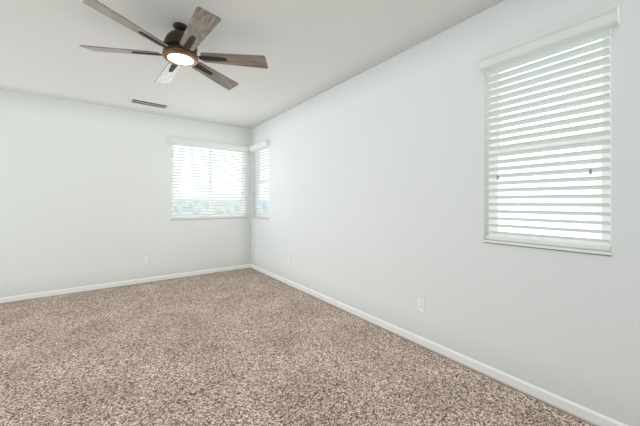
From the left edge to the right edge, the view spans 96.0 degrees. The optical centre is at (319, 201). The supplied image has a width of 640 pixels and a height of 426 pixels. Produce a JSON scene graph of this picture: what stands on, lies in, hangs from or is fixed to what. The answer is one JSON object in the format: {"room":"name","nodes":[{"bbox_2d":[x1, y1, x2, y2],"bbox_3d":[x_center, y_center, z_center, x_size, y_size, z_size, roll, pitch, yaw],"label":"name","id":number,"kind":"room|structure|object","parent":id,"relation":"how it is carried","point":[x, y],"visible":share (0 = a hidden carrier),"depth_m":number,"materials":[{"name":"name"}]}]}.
{"room":"empty bedroom","nodes":[
{"label":"empty bedroom","id":0,"kind":"room"},
{"bbox_2d":[0,89,250,297],"bbox_3d":[-2.733,-0.066,4.413,3.777,2.600,0.150,0,0,-36],"label":"wall","id":1,"kind":"structure","parent":0,"point":[85,188],"depth_m":4.00,"materials":[{"name":"paint"}]},
{"bbox_2d":[0,264,250,303],"bbox_3d":[-2.684,1.196,4.347,3.477,0.078,0.014,0,0,-36],"label":"baseboard","id":2,"kind":"structure","parent":1,"relation":"attached to","point":[3,300],"depth_m":4.13,"materials":[{"name":"paint"}]},
{"bbox_2d":[143,256,148,263],"bbox_3d":[-2.646,0.883,4.379,0.077,0.123,0.009,0,0,-36],"label":"outlet","id":3,"kind":"object","parent":1,"relation":"attached to","point":[145,258],"visible":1,"depth_m":4.38,"materials":[{"name":"white plastic"}]},
{"bbox_2d":[171,145,246,219],"bbox_3d":[-1.899,-0.354,5.013,1.268,1.292,0.147,0,0,-36],"label":"window","id":4,"kind":"structure","parent":1,"relation":"in","point":[171,145],"depth_m":5.02,"materials":[{"name":"white plastic"}]},
{"bbox_2d":[169,137,248,217],"bbox_3d":[-1.873,-0.377,4.955,1.303,1.277,0.131,0,0,-37],"label":"blind","id":5,"kind":"object","parent":4,"relation":"attached to","point":[173,141],"depth_m":4.93,"materials":[{"name":"white plastic"}]},
{"bbox_2d":[0,0,504,128],"bbox_3d":[-1.023,-1.425,2.103,3.777,0.120,5.898,0,0,-36],"label":"ceiling","id":6,"kind":"structure","parent":0,"point":[310,48],"depth_m":2.50,"materials":[{"name":"paint"}]},
{"bbox_2d":[129,97,169,108],"bbox_3d":[-2.348,-1.355,3.972,0.460,0.022,0.210,0,0,-40],"label":"ceiling vent","id":7,"kind":"object","parent":6,"relation":"in","point":[132,99],"visible":1,"depth_m":3.95,"materials":[{"name":"silver metal"}]},
{"bbox_2d":[79,0,267,89],"bbox_3d":[-1.083,-1.233,2.240,1.244,0.265,1.328,0,0,-36],"label":"fan","id":8,"kind":"object","parent":6,"relation":"hanging from","point":[180,45],"visible":1,"depth_m":2.16,"materials":[{"name":"grey wood"}]},
{"bbox_2d":[0,268,591,425],"bbox_3d":[-1.023,1.294,2.103,3.777,0.120,5.898,0,0,-36],"label":"floor","id":9,"kind":"structure","parent":0,"point":[244,347],"depth_m":2.14,"materials":[{"name":"beige carpet"}]},
{"bbox_2d":[251,0,639,425],"bbox_3d":[0.435,-0.066,3.182,0.150,2.600,5.898,0,0,-36],"label":"wall","id":10,"kind":"structure","parent":0,"point":[378,192],"depth_m":2.25,"materials":[{"name":"paint"}]},
{"bbox_2d":[252,152,268,218],"bbox_3d":[-1.007,-0.354,5.108,0.147,1.292,0.668,0,0,-36],"label":"window","id":11,"kind":"structure","parent":10,"relation":"in","point":[257,152],"depth_m":5.36,"materials":[{"name":"white plastic"}]},
{"bbox_2d":[249,140,268,217],"bbox_3d":[-1.048,-0.377,5.059,0.131,1.277,0.690,0,0,-36],"label":"window blind","id":12,"kind":"object","parent":11,"relation":"attached to","point":[261,146],"visible":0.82,"depth_m":5.09,"materials":[{"name":"white plastic"}]},
{"bbox_2d":[417,297,424,312],"bbox_3d":[0.863,0.883,2.469,0.009,0.123,0.077,0,0,-36],"label":"outlet","id":13,"kind":"object","parent":10,"relation":"attached to","point":[420,301],"visible":1,"depth_m":2.46,"materials":[{"name":"white plastic"}]},
{"bbox_2d":[251,264,627,425],"bbox_3d":[0.369,1.196,3.133,0.014,0.078,5.598,0,0,-36],"label":"baseboard","id":14,"kind":"structure","parent":10,"relation":"attached to","point":[575,410],"depth_m":2.08,"materials":[{"name":"paint"}]},
{"bbox_2d":[483,29,611,256],"bbox_3d":[1.414,-0.354,1.836,0.147,1.292,0.653,0,0,-36],"label":"window","id":15,"kind":"structure","parent":10,"relation":"in","point":[605,182],"depth_m":1.74,"materials":[{"name":"white plastic"}]},
{"bbox_2d":[478,4,619,250],"bbox_3d":[1.370,-0.377,1.791,0.131,1.277,0.689,0,0,-36],"label":"window blind","id":16,"kind":"object","parent":15,"relation":"attached to","point":[595,26],"visible":0.99,"depth_m":1.76,"materials":[{"name":"white plastic"}]},
{"label":"outside","id":17,"kind":"structure","parent":0,"visible":0},
{"bbox_2d":[174,146,267,215],"bbox_3d":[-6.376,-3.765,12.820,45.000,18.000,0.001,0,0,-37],"label":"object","id":18,"kind":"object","parent":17,"point":[174,146],"depth_m":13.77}
]}

